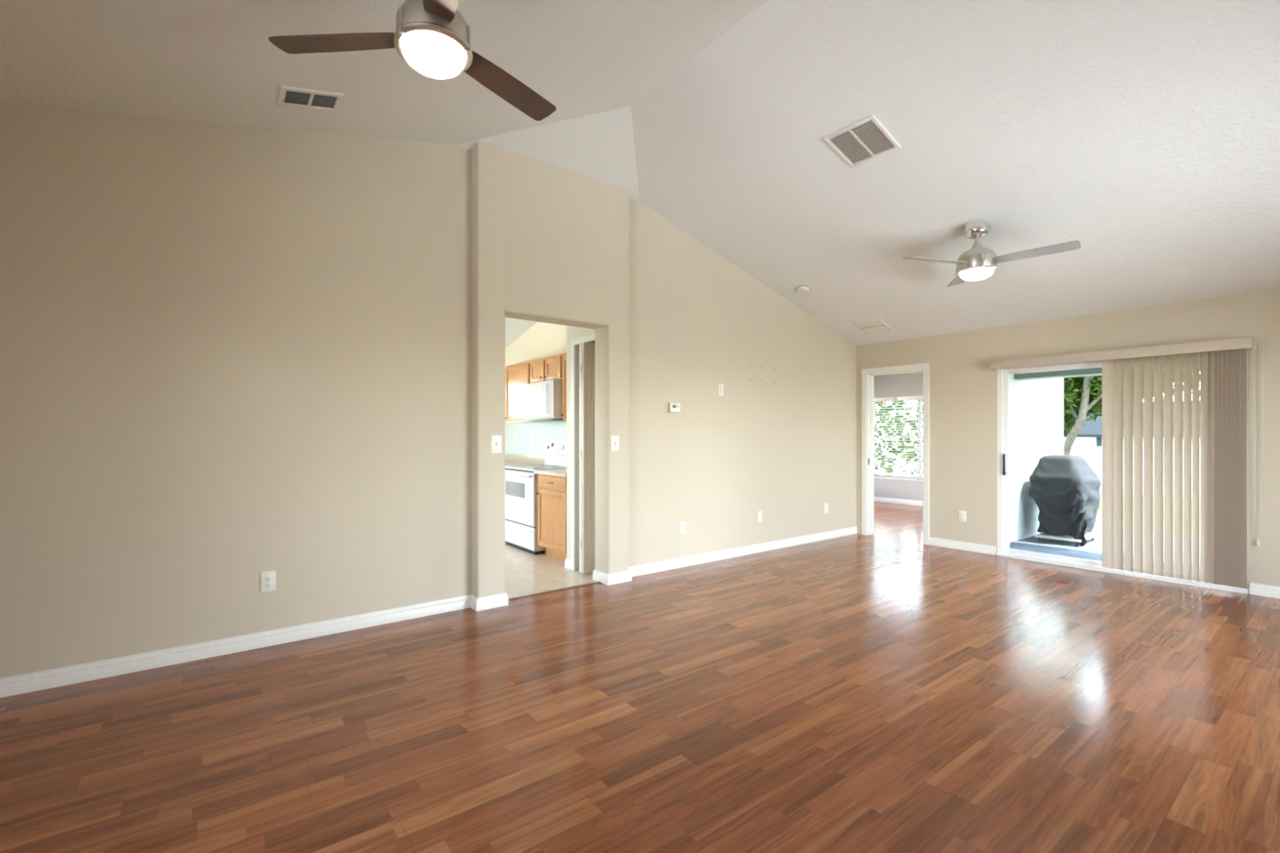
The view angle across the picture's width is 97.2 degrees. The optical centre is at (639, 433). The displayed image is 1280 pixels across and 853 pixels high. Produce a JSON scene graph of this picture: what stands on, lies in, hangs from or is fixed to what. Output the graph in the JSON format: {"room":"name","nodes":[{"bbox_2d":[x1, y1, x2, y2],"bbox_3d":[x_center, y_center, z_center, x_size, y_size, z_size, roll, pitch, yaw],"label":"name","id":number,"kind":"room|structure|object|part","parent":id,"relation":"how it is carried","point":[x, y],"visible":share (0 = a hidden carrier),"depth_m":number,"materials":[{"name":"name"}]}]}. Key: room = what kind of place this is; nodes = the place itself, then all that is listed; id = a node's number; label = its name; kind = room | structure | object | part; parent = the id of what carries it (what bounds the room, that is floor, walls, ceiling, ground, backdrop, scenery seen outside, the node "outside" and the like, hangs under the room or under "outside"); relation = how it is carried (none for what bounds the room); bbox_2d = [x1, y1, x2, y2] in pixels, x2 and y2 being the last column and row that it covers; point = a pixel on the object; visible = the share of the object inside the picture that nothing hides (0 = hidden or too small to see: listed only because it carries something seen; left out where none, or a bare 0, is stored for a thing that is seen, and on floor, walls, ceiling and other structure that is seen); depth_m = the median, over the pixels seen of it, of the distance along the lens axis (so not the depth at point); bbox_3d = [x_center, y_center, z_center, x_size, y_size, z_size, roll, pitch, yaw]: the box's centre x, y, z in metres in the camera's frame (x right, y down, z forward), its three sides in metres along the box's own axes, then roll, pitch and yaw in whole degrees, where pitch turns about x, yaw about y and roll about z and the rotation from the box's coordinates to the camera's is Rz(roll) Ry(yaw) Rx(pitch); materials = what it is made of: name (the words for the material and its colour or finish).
{"room":"empty living room","nodes":[
{"label":"empty living room","id":0,"kind":"room"},
{"bbox_2d":[0,103,856,678],"bbox_3d":[-1.039,-0.600,4.404,10.015,3.800,0.225,0,0,-38],"label":"wall","id":1,"kind":"structure","parent":0,"point":[230,355],"depth_m":3.64,"materials":[{"name":"beige paint"}]},
{"bbox_2d":[0,592,508,697],"bbox_3d":[-2.980,1.254,2.906,4.811,0.092,0.239,0,0,-38],"label":"baseboard","id":2,"kind":"structure","parent":1,"relation":"attached to","point":[64,676],"depth_m":3.32,"materials":[{"name":"white paint"}]},
{"bbox_2d":[260,570,275,592],"bbox_3d":[-2.278,0.905,3.454,0.078,0.122,0.010,0,0,-38],"label":"power outlet","id":3,"kind":"object","parent":1,"relation":"attached to","point":[268,579],"visible":1,"depth_m":3.45,"materials":[{"name":"white plastic"}]},
{"bbox_2d":[265,582,271,587],"bbox_3d":[-2.276,0.925,3.452,0.034,0.034,0.003,0,0,-38],"label":"receptacle","id":4,"kind":"object","parent":3,"relation":"attached to","point":[268,584],"depth_m":3.45,"materials":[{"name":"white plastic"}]},
{"bbox_2d":[265,575,271,581],"bbox_3d":[-2.276,0.885,3.452,0.034,0.034,0.003,0,0,-38],"label":"receptacle","id":5,"kind":"object","parent":3,"relation":"attached to","point":[268,578],"depth_m":3.45,"materials":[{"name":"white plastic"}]},
{"bbox_2d":[490,435,502,453],"bbox_3d":[-1.073,0.078,4.224,0.088,0.135,0.021,0,0,-38],"label":"light switch","id":6,"kind":"object","parent":1,"relation":"attached to","point":[495,440],"visible":1,"depth_m":4.22,"materials":[{"name":"white plastic"}]},
{"bbox_2d":[610,435,619,451],"bbox_3d":[-0.212,0.084,4.885,0.088,0.135,0.021,0,0,-38],"label":"light switch","id":7,"kind":"object","parent":1,"relation":"attached to","point":[615,440],"visible":1,"depth_m":4.89,"materials":[{"name":"white plastic"}]},
{"bbox_2d":[667,402,679,413],"bbox_3d":[0.333,-0.251,5.422,0.140,0.100,0.039,0,0,-38],"label":"thermostat","id":8,"kind":"object","parent":1,"relation":"attached to","point":[673,407],"visible":1,"depth_m":5.40,"materials":[{"name":"beige plastic"}]},
{"bbox_2d":[679,521,685,534],"bbox_3d":[0.417,0.918,5.505,0.078,0.122,0.010,0,0,-38],"label":"power outlet","id":9,"kind":"object","parent":1,"relation":"attached to","point":[682,524],"visible":1,"depth_m":5.50,"materials":[{"name":"white plastic"}]},
{"bbox_2d":[717,383,723,395],"bbox_3d":[0.835,-0.456,5.826,0.078,0.122,0.010,0,0,-38],"label":"power outlet","id":10,"kind":"object","parent":1,"relation":"attached to","point":[720,386],"visible":1,"depth_m":5.82,"materials":[{"name":"white plastic"}]},
{"bbox_2d":[592,526,857,585],"bbox_3d":[1.236,1.254,6.141,3.991,0.092,0.239,0,0,-38],"label":"baseboard","id":11,"kind":"structure","parent":1,"relation":"attached to","point":[644,569],"depth_m":5.73,"materials":[{"name":"white paint"}]},
{"bbox_2d":[757,511,761,522],"bbox_3d":[1.321,0.910,6.195,0.062,0.118,0.016,0,0,-38],"label":"cable plate","id":12,"kind":"object","parent":1,"relation":"attached to","point":[759,513],"visible":1,"depth_m":6.19,"materials":[{"name":"white plastic"}]},
{"bbox_2d":[824,502,828,513],"bbox_3d":[2.295,0.916,6.947,0.078,0.122,0.010,0,0,-38],"label":"power outlet","id":13,"kind":"object","parent":1,"relation":"attached to","point":[826,505],"visible":1,"depth_m":6.95,"materials":[{"name":"white plastic"}]},
{"bbox_2d":[505,317,537,347],"bbox_3d":[-2.505,-1.626,5.728,4.000,0.929,3.701,0,0,-38],"label":"ceiling","id":14,"kind":"structure","parent":0,"point":[514,328],"depth_m":7.43,"materials":[{"name":"white paint"}]},
{"bbox_2d":[505,321,566,456],"bbox_3d":[-1.129,-0.500,7.138,0.100,3.600,3.100,0,0,-38],"label":"wall","id":15,"kind":"structure","parent":0,"point":[542,340],"depth_m":7.37,"materials":[{"name":"beige paint"}]},
{"bbox_2d":[514,435,516,444],"bbox_3d":[-1.726,0.085,7.827,0.010,0.122,0.078,0,0,-38],"label":"power outlet","id":16,"kind":"object","parent":15,"relation":"attached to","point":[515,437],"visible":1,"depth_m":7.82,"materials":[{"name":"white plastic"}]},
{"bbox_2d":[505,360,551,422],"bbox_3d":[-1.455,-0.519,7.209,0.326,0.741,0.710,0,0,-38],"label":"upper cabinet","id":17,"kind":"object","parent":15,"relation":"attached to","point":[517,375],"visible":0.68,"depth_m":7.17,"materials":[{"name":"brown wood"}]},
{"bbox_3d":[-1.554,-0.515,7.133,0.020,0.690,0.674,0,0,-38],"label":"door","id":18,"kind":"part","parent":17,"relation":"part of","materials":[{"name":"brown wood"}]},
{"bbox_2d":[532,435,535,444],"bbox_3d":[-1.398,0.085,7.398,0.010,0.122,0.078,0,0,-38],"label":"power outlet","id":19,"kind":"object","parent":15,"relation":"attached to","point":[533,437],"visible":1,"depth_m":7.38,"materials":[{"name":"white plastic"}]},
{"bbox_2d":[529,353,562,383],"bbox_3d":[-1.001,-0.748,6.617,0.326,0.285,0.774,0,0,-38],"label":"upper cabinet","id":20,"kind":"object","parent":15,"relation":"attached to","point":[548,368],"visible":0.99,"depth_m":6.50,"materials":[{"name":"brown wood"}]},
{"bbox_3d":[-1.218,-0.740,6.695,0.020,0.240,0.351,0,0,-38],"label":"door","id":21,"kind":"part","parent":20,"relation":"part of","materials":[{"name":"brown wood"}]},
{"bbox_2d":[522,379,566,421],"bbox_3d":[-1.037,-0.374,6.591,0.413,0.444,0.760,0,0,-38],"label":"microwave","id":22,"kind":"object","parent":20,"relation":"attached to","point":[543,400],"visible":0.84,"depth_m":6.37,"materials":[{"name":"white plastic"}]},
{"bbox_3d":[-1.172,-0.390,6.488,0.016,0.408,0.756,0,0,-38],"label":"door","id":23,"kind":"part","parent":22,"relation":"part of","materials":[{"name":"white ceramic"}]},
{"bbox_3d":[-1.037,-0.161,6.591,0.380,0.018,0.720,0,0,-38],"label":"vent panel","id":24,"kind":"part","parent":22,"relation":"part of","materials":[{"name":"white metal"}]},
{"bbox_3d":[-1.029,-0.390,6.270,0.034,0.351,0.016,0,0,-38],"label":"handle","id":25,"kind":"part","parent":22,"relation":"part of","materials":[{"name":"white plastic"}]},
{"bbox_3d":[-0.982,-0.740,6.388,0.020,0.240,0.351,0,0,-38],"label":"door","id":26,"kind":"part","parent":20,"relation":"part of","materials":[{"name":"brown wood"}]},
{"bbox_2d":[560,352,566,420],"bbox_3d":[-0.590,-0.519,6.082,0.326,0.741,0.568,0,0,-38],"label":"upper cabinet","id":27,"kind":"object","parent":15,"relation":"attached to","point":[563,415],"visible":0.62,"depth_m":6.17,"materials":[{"name":"brown wood"}]},
{"bbox_3d":[-0.689,-0.515,6.006,0.020,0.690,0.532,0,0,-38],"label":"door","id":28,"kind":"part","parent":27,"relation":"part of","materials":[{"name":"brown wood"}]},
{"bbox_2d":[566,325,595,568],"bbox_3d":[-0.260,-0.550,5.492,0.725,3.700,0.551,0,0,-38],"label":"wall","id":29,"kind":"structure","parent":0,"point":[572,332],"depth_m":5.43,"materials":[{"name":"paint"}]},
{"bbox_2d":[564,557,570,568],"bbox_3d":[-0.648,1.254,5.493,0.139,0.092,0.104,0,0,-38],"label":"baseboard","id":30,"kind":"structure","parent":29,"relation":"attached to","point":[567,562],"depth_m":5.44,"materials":[{"name":"white paint"}]},
{"bbox_2d":[570,333,595,570],"bbox_3d":[-0.522,0.200,5.232,0.017,2.200,0.454,0,0,-38],"label":"trim","id":31,"kind":"structure","parent":29,"relation":"attached to","point":[591,337],"depth_m":5.36,"materials":[{"name":"white paint"}]},
{"bbox_2d":[579,342,595,573],"bbox_3d":[-0.418,0.224,5.307,0.321,2.128,0.086,0,0,-38],"label":"door","id":32,"kind":"structure","parent":29,"relation":"in","point":[587,350],"depth_m":5.22,"materials":[{"name":"beige paint"}]},
{"bbox_2d":[0,501,1279,852],"bbox_3d":[0.898,1.325,4.660,13.300,0.050,9.700,0,0,-38],"label":"floor","id":33,"kind":"structure","parent":0,"point":[886,691],"depth_m":2.52,"materials":[{"name":"laminate"}]},
{"bbox_2d":[505,439,566,555],"bbox_3d":[-1.148,0.685,6.506,0.640,1.230,0.760,0,0,-38],"label":"range","id":34,"kind":"object","parent":33,"relation":"on","point":[521,482],"visible":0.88,"depth_m":6.35,"materials":[{"name":"white metal"}]},
{"bbox_3d":[-1.381,0.458,6.327,0.053,0.024,0.701,0,0,-38],"label":"handle","id":35,"kind":"part","parent":34,"relation":"part of","materials":[{"name":"white metal"}]},
{"bbox_3d":[-1.357,0.711,6.346,0.024,0.578,0.748,0,0,-38],"label":"oven door","id":36,"kind":"part","parent":34,"relation":"part of","materials":[{"name":"white metal"}]},
{"bbox_3d":[-1.359,1.136,6.344,0.030,0.248,0.748,0,0,-38],"label":"drawer","id":37,"kind":"part","parent":34,"relation":"part of","materials":[{"name":"white metal"}]},
{"bbox_2d":[505,464,566,471],"bbox_3d":[-1.130,0.393,6.519,0.595,0.022,0.760,0,0,-38],"label":"cooktop","id":38,"kind":"object","parent":34,"relation":"in","point":[544,467],"depth_m":6.43,"materials":[{"name":"white metal"}]},
{"bbox_3d":[-0.941,0.163,6.671,0.006,0.075,0.170,0,0,-38],"label":"clock panel","id":39,"kind":"part","parent":34,"relation":"part of","materials":[{"name":"white plastic"}]},
{"bbox_2d":[536,474,566,560],"bbox_3d":[-0.685,0.864,5.955,0.631,0.872,0.658,0,0,-38],"label":"base cabinet","id":40,"kind":"object","parent":33,"relation":"on","point":[552,490],"visible":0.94,"depth_m":5.78,"materials":[{"name":"brown wood"}]},
{"bbox_2d":[533,468,566,477],"bbox_3d":[-0.680,0.356,5.949,0.634,0.142,0.677,0,0,-38],"label":"countertop","id":41,"kind":"structure","parent":40,"relation":"on","point":[557,473],"depth_m":5.82,"materials":[{"name":"beige laminate"}]},
{"bbox_3d":[-0.905,0.501,5.786,0.020,0.127,0.594,0,0,-38],"label":"drawer","id":42,"kind":"part","parent":40,"relation":"part of","materials":[{"name":"brown wood"}]},
{"bbox_2d":[508,581,601,600],"bbox_3d":[-0.713,1.297,4.653,0.941,0.006,0.050,0,0,-38],"label":"trim","id":43,"kind":"structure","parent":33,"relation":"on","point":[597,582],"depth_m":4.63,"materials":[{"name":"brown wood"}]},
{"bbox_3d":[-1.827,0.864,7.444,0.631,0.872,1.544,0,0,-38],"label":"base cabinet","id":44,"kind":"object","parent":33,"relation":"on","visible":0},
{"bbox_2d":[505,453,545,466],"bbox_3d":[-1.829,0.356,7.445,0.634,0.142,1.551,0,0,-38],"label":"countertop","id":45,"kind":"structure","parent":44,"relation":"on","point":[511,460],"depth_m":7.47,"materials":[{"name":"beige laminate"}]},
{"bbox_2d":[0,0,1279,346],"bbox_3d":[0.681,-1.770,2.098,10.035,1.343,6.100,0,0,-38],"label":"ceiling","id":46,"kind":"structure","parent":0,"point":[1144,135],"depth_m":3.48,"materials":[{"name":"white paint"}]},
{"bbox_2d":[276,85,344,112],"bbox_3d":[-1.881,-1.903,3.221,0.310,0.088,0.216,0,0,-38],"label":"ceiling vent","id":47,"kind":"object","parent":46,"relation":"in","point":[288,96],"visible":1,"depth_m":3.21,"materials":[{"name":"white metal"}]},
{"bbox_2d":[268,0,555,120],"bbox_3d":[-0.725,-1.726,2.216,1.164,0.543,1.128,0,0,-38],"label":"ceiling fan","id":48,"kind":"object","parent":46,"relation":"hanging from","point":[433,37],"visible":1,"depth_m":2.23,"materials":[{"name":"brown wood"}]},
{"bbox_3d":[-1.215,-1.580,2.279,0.536,0.032,0.133,0,0,4],"label":"blade","id":49,"kind":"part","parent":48,"relation":"part of","materials":[{"name":"brown wood"}]},
{"bbox_3d":[-0.823,-1.490,2.251,0.238,0.069,0.238,0,0,-38],"label":"lamp shade","id":50,"kind":"part","parent":48,"relation":"part of","materials":[{"name":"white glass"}]},
{"bbox_3d":[-0.651,-1.580,1.898,0.133,0.032,0.536,0,0,-26],"label":"blade","id":51,"kind":"part","parent":48,"relation":"part of","materials":[{"name":"brown wood"}]},
{"bbox_3d":[-0.603,-1.580,2.577,0.133,0.032,0.536,0,0,34],"label":"blade","id":52,"kind":"part","parent":48,"relation":"part of","materials":[{"name":"brown wood"}]},
{"bbox_2d":[796,285,809,293],"bbox_3d":[1.777,-1.566,6.129,0.137,0.066,0.140,0,0,-42],"label":"smoke detector","id":53,"kind":"object","parent":46,"relation":"attached to","point":[801,289],"visible":1,"depth_m":6.09,"materials":[{"name":"beige plastic"}]},
{"bbox_2d":[823,114,901,168],"bbox_3d":[1.531,-2.007,3.891,0.360,0.110,0.368,0,0,-38],"label":"ceiling vent","id":54,"kind":"object","parent":46,"relation":"in","point":[864,140],"visible":1,"depth_m":3.88,"materials":[{"name":"white metal"}]},
{"bbox_2d":[852,318,893,334],"bbox_3d":[2.758,-1.268,6.678,0.333,0.102,0.344,0,0,-38],"label":"ceiling vent","id":55,"kind":"object","parent":46,"relation":"in","point":[874,326],"visible":1,"depth_m":6.67,"materials":[{"name":"white metal"}]},
{"bbox_3d":[2.698,-1.287,6.631,0.144,0.005,0.296,19,-12,-36],"label":"blade","id":56,"kind":"part","parent":55,"relation":"part of","materials":[{"name":"white metal"}]},
{"bbox_3d":[2.818,-1.245,6.723,0.144,0.005,0.296,19,-12,-36],"label":"blade","id":57,"kind":"part","parent":55,"relation":"part of","materials":[{"name":"white metal"}]},
{"bbox_2d":[902,219,1080,286],"bbox_3d":[2.727,-1.458,4.393,1.179,0.456,1.096,0,0,-38],"label":"ceiling fan","id":58,"kind":"object","parent":46,"relation":"hanging from","point":[977,263],"visible":1,"depth_m":4.40,"materials":[{"name":"silver metal"}]},
{"bbox_3d":[2.305,-1.355,4.403,0.536,0.032,0.133,0,0,-15],"label":"blade","id":59,"kind":"part","parent":58,"relation":"part of","materials":[{"name":"silver metal"}]},
{"bbox_3d":[2.791,-1.355,4.878,0.133,0.032,0.536,0,0,15],"label":"blade","id":60,"kind":"part","parent":58,"relation":"part of","materials":[{"name":"silver metal"}]},
{"bbox_3d":[2.685,-1.264,4.500,0.238,0.069,0.238,0,0,-38],"label":"lamp shade","id":61,"kind":"part","parent":58,"relation":"part of","materials":[{"name":"white glass"}]},
{"bbox_3d":[2.960,-1.355,4.219,0.133,0.032,0.536,0,0,-45],"label":"blade","id":62,"kind":"part","parent":58,"relation":"part of","materials":[{"name":"silver metal"}]},
{"bbox_2d":[874,371,923,501],"bbox_3d":[5.112,0.000,10.216,0.150,2.600,4.215,0,0,-38],"label":"wall","id":63,"kind":"structure","parent":0,"point":[904,384],"depth_m":10.48,"materials":[{"name":"grey paint"}]},
{"bbox_2d":[874,400,923,481],"bbox_3d":[5.066,0.093,10.244,0.148,1.517,1.925,0,0,-38],"label":"window","id":64,"kind":"structure","parent":63,"relation":"in","point":[917,401],"depth_m":10.28,"materials":[{"name":"white plastic"}]},
{"bbox_2d":[874,395,923,479],"bbox_3d":[5.033,0.068,10.219,0.063,1.516,1.875,0,0,-38],"label":"window blind","id":65,"kind":"object","parent":64,"relation":"attached to","point":[903,399],"visible":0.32,"depth_m":10.48,"materials":[{"name":"white paint"}]},
{"bbox_3d":[5.041,0.817,10.225,0.044,0.018,1.855,0,0,-38],"label":"rail","id":66,"kind":"part","parent":65,"relation":"part of","materials":[{"name":"white plastic"}]},
{"bbox_3d":[5.042,0.841,10.226,0.088,0.022,1.925,0,0,-38],"label":"sill","id":67,"kind":"part","parent":64,"relation":"part of","materials":[{"name":"white paint"}]},
{"bbox_2d":[874,496,923,506],"bbox_3d":[5.047,1.254,10.166,0.014,0.092,4.015,0,0,-38],"label":"baseboard","id":68,"kind":"structure","parent":63,"relation":"attached to","point":[910,502],"depth_m":10.46,"materials":[{"name":"white paint"}]},
{"bbox_2d":[1009,373,1063,542],"bbox_3d":[5.022,0.155,7.548,3.441,2.910,0.109,0,0,-38],"label":"wall","id":69,"kind":"structure","parent":0,"point":[1036,406],"depth_m":7.69,"materials":[{"name":"paint"}]},
{"bbox_2d":[856,288,1279,594],"bbox_3d":[4.618,0.000,5.131,0.145,2.600,5.918,0,0,-38],"label":"wall","id":70,"kind":"structure","parent":0,"point":[963,386],"depth_m":5.84,"materials":[{"name":"beige paint"}]},
{"bbox_2d":[861,362,929,544],"bbox_3d":[3.185,0.234,6.989,0.166,2.132,0.854,0,0,-38],"label":"door frame","id":71,"kind":"structure","parent":70,"relation":"in","point":[867,375],"depth_m":7.24,"materials":[{"name":"white paint"}]},
{"bbox_2d":[958,510,965,521],"bbox_3d":[3.610,0.922,6.318,0.010,0.122,0.078,0,0,-38],"label":"power outlet","id":72,"kind":"object","parent":70,"relation":"attached to","point":[962,514],"visible":1,"depth_m":6.32,"materials":[{"name":"white plastic"}]},
{"bbox_2d":[928,537,995,555],"bbox_3d":[3.601,1.254,6.326,0.014,0.092,0.703,0,0,-38],"label":"baseboard","id":73,"kind":"structure","parent":70,"relation":"attached to","point":[984,548],"depth_m":6.30,"materials":[{"name":"white paint"}]},
{"bbox_2d":[996,348,1248,594],"bbox_3d":[4.426,0.282,5.345,0.149,2.035,1.834,0,0,-38],"label":"door","id":74,"kind":"structure","parent":70,"relation":"in","point":[1003,375],"depth_m":5.93,"materials":[{"name":"white plastic"}]},
{"bbox_3d":[3.873,0.325,5.987,0.053,0.226,0.022,0,0,-38],"label":"pull handle","id":75,"kind":"part","parent":74,"relation":"part of","materials":[{"name":"black metal"}]},
{"bbox_3d":[4.165,0.295,5.676,0.032,1.957,0.895,0,0,-38],"label":"sliding panel","id":76,"kind":"part","parent":74,"relation":"part of","materials":[{"name":"glass"}]},
{"bbox_3d":[4.715,0.295,5.034,0.032,1.957,0.895,0,0,-38],"label":"fixed panel","id":77,"kind":"part","parent":74,"relation":"part of","materials":[{"name":"white plastic"}]},
{"bbox_2d":[990,337,1263,589],"bbox_3d":[4.364,0.238,5.260,0.100,2.020,1.955,0,0,-38],"label":"vertical blind","id":78,"kind":"object","parent":70,"relation":"attached to","point":[1215,371],"visible":1,"depth_m":4.89,"materials":[{"name":"beige plastic"}]},
{"bbox_3d":[4.965,0.075,4.524,0.010,1.591,0.055,0,0,-38],"label":"pull chain","id":79,"kind":"part","parent":78,"relation":"part of","materials":[{"name":"beige plastic"}]},
{"bbox_2d":[1249,582,1279,599],"bbox_3d":[5.621,1.254,3.694,0.014,0.092,2.217,0,0,-38],"label":"baseboard","id":80,"kind":"structure","parent":70,"relation":"attached to","point":[1259,589],"depth_m":4.50,"materials":[{"name":"white paint"}]},
{"bbox_3d":[6.452,-1.230,4.495,2.090,0.140,6.476,0,0,-38],"label":"ceiling","id":81,"kind":"structure","parent":0,"visible":0},
{"bbox_2d":[1014,361,1183,380],"bbox_3d":[6.965,-0.938,4.951,0.300,0.445,6.374,0,0,-38],"label":"beam","id":82,"kind":"structure","parent":81,"relation":"attached to","point":[1089,371],"depth_m":7.01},
{"label":"outside","id":83,"kind":"structure","parent":0,"visible":0},
{"bbox_2d":[1093,493,1183,537],"bbox_3d":[8.855,1.625,13.099,90.000,0.150,70.000,0,0,-38],"label":"lawn","id":84,"kind":"structure","parent":83,"point":[1098,524],"depth_m":10.59,"materials":[{"name":"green plant"}]},
{"bbox_2d":[874,400,923,476],"bbox_3d":[6.320,-0.372,16.083,2.553,3.962,4.739,0,0,-38],"label":"tree","id":85,"kind":"object","parent":84,"relation":"on","point":[906,401],"visible":0.13,"depth_m":14.97,"materials":[{"name":"green plant"}]},
{"bbox_2d":[874,443,1183,498],"bbox_3d":[11.836,0.920,14.126,0.120,1.280,24.120,0,0,-38],"label":"picket fence","id":86,"kind":"object","parent":84,"relation":"on","point":[1092,455],"visible":0.02,"depth_m":14.53,"materials":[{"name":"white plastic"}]},
{"bbox_3d":[8.183,0.920,18.886,0.120,1.280,0.120,0,0,-38],"label":"post","id":87,"kind":"part","parent":86,"relation":"part of","materials":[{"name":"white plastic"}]},
{"bbox_2d":[1063,369,1183,454],"bbox_3d":[9.893,-0.600,12.704,2.844,4.475,4.604,0,0,-38],"label":"tree","id":88,"kind":"object","parent":84,"relation":"on","point":[1082,395],"visible":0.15,"depth_m":12.22,"materials":[{"name":"green plant"}]},
{"bbox_2d":[1063,400,1183,448],"bbox_3d":[14.310,0.330,16.340,2.800,2.460,3.900,0,0,-38],"label":"garden shed","id":89,"kind":"object","parent":84,"relation":"on","point":[1090,434],"visible":0.1,"depth_m":16.17,"materials":[{"name":"white plastic"}]},
{"bbox_3d":[13.041,0.830,16.021,0.100,1.460,0.100,0,0,-38],"label":"post","id":90,"kind":"part","parent":89,"relation":"part of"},
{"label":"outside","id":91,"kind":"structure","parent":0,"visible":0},
{"bbox_2d":[1009,527,1183,572],"bbox_3d":[7.115,1.460,5.067,3.740,0.100,6.376,0,0,-38],"label":"patio slab","id":92,"kind":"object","parent":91,"point":[1092,549],"visible":0.2,"depth_m":7.00,"materials":[{"name":"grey concrete"}]},
{"bbox_2d":[1028,454,1101,546],"bbox_3d":[5.636,0.846,7.485,0.914,1.127,0.670,0,0,-38],"label":"barbecue grill","id":93,"kind":"object","parent":92,"relation":"on","point":[1064,489],"visible":1,"depth_m":7.23,"materials":[{"name":"grey fabric"}]},
{"bbox_2d":[1034,533,1098,542],"bbox_3d":[5.620,1.337,7.427,0.760,0.030,0.490,0,0,-38],"label":"shelf","id":94,"kind":"object","parent":93,"relation":"attached to","point":[1047,535],"depth_m":7.24,"materials":[{"name":"metal"}]}
]}

